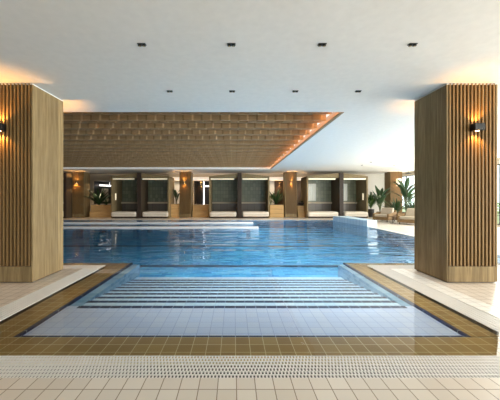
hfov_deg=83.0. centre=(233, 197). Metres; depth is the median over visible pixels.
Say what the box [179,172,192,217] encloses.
column
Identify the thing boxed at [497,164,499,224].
window
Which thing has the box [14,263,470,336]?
strip
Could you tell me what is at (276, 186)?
wall panel
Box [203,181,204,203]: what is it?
light pole
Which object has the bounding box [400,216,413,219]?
seat cushion
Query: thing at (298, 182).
wall panel
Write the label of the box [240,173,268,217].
cabana
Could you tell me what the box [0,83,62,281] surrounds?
column
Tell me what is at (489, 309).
trim
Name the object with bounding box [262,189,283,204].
leafy plant
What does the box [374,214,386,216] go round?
seat cushion
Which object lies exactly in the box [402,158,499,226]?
wall
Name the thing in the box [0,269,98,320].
drain grating
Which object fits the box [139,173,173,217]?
cabana
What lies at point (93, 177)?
wall
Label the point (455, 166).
column
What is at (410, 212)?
cushion
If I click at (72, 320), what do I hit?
platform
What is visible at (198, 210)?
planter box
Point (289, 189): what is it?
column
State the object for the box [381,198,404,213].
leafy plant
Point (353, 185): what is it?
cabana
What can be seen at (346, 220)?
block
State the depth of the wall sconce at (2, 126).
4.89 m
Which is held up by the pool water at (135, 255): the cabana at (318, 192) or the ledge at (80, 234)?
the ledge at (80, 234)
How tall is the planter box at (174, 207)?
1.030 m
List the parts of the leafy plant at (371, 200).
pot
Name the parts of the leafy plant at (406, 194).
stem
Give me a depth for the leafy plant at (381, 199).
20.48 m
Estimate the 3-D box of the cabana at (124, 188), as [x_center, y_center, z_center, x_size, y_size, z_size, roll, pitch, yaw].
[-8.098,-0.190,21.890,2.122,3.380,2.020,0,0,0]
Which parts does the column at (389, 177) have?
panel, slat panel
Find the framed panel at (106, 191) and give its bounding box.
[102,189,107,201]
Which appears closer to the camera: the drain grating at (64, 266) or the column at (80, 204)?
the drain grating at (64, 266)
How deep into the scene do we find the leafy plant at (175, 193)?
22.20 m
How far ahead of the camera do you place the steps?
4.89 m
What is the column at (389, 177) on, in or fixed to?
on the floor
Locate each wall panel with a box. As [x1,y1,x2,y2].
[269,181,273,203]
[274,181,282,204]
[297,181,300,204]
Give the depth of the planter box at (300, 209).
21.92 m
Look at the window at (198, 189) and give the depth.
25.60 m
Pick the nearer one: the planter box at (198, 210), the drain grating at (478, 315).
the drain grating at (478, 315)
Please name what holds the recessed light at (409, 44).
in the ceiling
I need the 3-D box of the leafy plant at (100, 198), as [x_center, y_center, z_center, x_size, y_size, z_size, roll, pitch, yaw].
[-10.640,-0.226,22.151,2.418,1.573,2.404,0,0,0]
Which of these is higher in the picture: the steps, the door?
the door
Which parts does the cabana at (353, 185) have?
post, panel, panel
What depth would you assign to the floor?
2.27 m
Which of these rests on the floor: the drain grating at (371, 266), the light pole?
the drain grating at (371, 266)
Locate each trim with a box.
[173,177,282,180]
[372,227,499,254]
[391,269,499,318]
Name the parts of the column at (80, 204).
panel, slat panel, panel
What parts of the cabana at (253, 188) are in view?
post, panel, panel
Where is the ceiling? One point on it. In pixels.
(86, 54)
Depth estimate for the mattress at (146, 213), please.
20.86 m
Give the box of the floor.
[0,216,499,399]
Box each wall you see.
[70,264,410,305]
[75,220,499,262]
[90,174,383,212]
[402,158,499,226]
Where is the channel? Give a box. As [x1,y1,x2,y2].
[0,270,499,377]
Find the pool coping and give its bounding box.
[0,263,499,363]
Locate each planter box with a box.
[90,205,110,216]
[171,204,178,216]
[193,205,208,216]
[269,204,283,216]
[297,205,304,216]
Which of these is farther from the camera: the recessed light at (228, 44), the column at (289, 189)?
the column at (289, 189)
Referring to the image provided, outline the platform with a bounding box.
[23,306,461,335]
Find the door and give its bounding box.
[174,182,178,203]
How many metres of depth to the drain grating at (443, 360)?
2.54 m
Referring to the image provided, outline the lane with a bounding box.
[63,245,395,266]
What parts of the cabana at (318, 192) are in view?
panel, panel, post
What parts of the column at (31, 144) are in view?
slat panel, shadow gap frame, panel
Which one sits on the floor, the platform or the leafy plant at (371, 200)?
the leafy plant at (371, 200)
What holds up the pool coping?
attached to the wall at (317, 223)
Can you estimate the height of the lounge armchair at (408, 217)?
0.874 m
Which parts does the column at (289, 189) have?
panel, slat panel, panel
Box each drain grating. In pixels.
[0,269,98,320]
[0,356,499,377]
[63,265,105,268]
[367,265,499,268]
[375,269,499,331]
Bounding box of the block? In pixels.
[333,216,376,237]
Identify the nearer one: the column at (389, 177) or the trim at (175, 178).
the column at (389, 177)
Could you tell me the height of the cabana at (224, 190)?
3.380 m
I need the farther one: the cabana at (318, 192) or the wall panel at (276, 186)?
the wall panel at (276, 186)
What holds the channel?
in the floor
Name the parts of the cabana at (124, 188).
panel, panel, post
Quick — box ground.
[402,207,498,223]
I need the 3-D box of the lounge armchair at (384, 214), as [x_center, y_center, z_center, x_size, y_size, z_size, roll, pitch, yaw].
[9.717,1.063,18.133,1.052,0.874,1.080,0,0,-30]
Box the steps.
[77,277,406,307]
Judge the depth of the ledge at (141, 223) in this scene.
16.60 m
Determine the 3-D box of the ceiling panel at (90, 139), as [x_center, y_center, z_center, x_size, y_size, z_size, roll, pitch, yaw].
[-5.991,-2.168,13.240,17.218,0.274,13.080,0,0,0]
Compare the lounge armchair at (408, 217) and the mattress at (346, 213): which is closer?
the lounge armchair at (408, 217)
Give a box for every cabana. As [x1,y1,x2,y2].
[63,173,71,217]
[111,173,138,217]
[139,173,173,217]
[209,173,239,217]
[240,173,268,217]
[301,173,341,217]
[342,173,367,217]
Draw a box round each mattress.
[111,211,136,216]
[142,211,167,216]
[210,211,236,216]
[242,211,268,216]
[308,211,337,216]
[344,211,367,216]
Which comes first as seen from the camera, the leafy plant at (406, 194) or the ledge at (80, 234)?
the ledge at (80, 234)
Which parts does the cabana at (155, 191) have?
post, panel, panel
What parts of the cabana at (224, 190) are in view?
panel, panel, post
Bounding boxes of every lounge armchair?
[373,208,396,221]
[397,209,413,223]
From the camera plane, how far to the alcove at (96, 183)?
25.54 m
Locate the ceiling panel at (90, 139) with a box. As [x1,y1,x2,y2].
[63,112,343,168]
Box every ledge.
[63,222,252,232]
[63,226,258,238]
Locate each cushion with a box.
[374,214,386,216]
[380,208,393,213]
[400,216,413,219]
[405,209,413,215]
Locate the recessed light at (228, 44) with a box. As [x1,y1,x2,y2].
[227,43,235,46]
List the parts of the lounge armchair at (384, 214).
arm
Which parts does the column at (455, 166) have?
panel, shadow gap frame, slat panel, panel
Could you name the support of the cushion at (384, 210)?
on the lounge armchair at (384, 214)
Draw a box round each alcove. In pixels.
[94,181,110,203]
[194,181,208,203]
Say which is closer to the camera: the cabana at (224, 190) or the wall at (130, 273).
the wall at (130, 273)
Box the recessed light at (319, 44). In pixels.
[317,43,326,46]
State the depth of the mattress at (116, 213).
20.86 m
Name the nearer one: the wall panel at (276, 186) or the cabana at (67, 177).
the cabana at (67, 177)
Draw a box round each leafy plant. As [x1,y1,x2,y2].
[84,187,110,204]
[173,189,178,203]
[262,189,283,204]
[354,191,388,216]
[371,185,392,210]
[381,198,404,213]
[393,177,413,212]
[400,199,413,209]
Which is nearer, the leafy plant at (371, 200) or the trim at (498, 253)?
the trim at (498, 253)
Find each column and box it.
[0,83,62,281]
[72,172,89,217]
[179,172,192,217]
[283,172,296,217]
[384,172,401,212]
[414,83,496,281]
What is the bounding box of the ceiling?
[0,0,499,173]
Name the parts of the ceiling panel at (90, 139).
edge trim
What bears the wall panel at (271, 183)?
attached to the wall at (93, 177)
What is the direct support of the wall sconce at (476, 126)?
attached to the column at (455, 166)
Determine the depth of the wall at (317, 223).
19.28 m
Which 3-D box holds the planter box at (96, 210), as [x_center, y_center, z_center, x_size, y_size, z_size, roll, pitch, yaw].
[-10.292,1.020,22.500,1.654,0.960,1.600,0,0,0]
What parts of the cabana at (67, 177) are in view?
post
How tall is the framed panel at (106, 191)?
1.200 m
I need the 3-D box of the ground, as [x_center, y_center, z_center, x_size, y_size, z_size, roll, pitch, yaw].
[5.000,1.660,10.000,70.000,0.280,80.000,0,0,0]
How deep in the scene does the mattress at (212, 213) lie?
20.86 m
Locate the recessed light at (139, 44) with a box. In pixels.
[137,43,146,46]
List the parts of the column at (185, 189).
panel, slat panel, panel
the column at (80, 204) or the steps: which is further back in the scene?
the column at (80, 204)
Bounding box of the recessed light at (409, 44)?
[407,43,417,46]
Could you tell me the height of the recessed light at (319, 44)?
0.029 m
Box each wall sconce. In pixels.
[0,123,5,130]
[470,123,484,130]
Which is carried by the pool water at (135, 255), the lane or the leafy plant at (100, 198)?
the lane
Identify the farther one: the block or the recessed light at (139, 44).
the block
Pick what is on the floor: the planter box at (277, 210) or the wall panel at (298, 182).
the planter box at (277, 210)

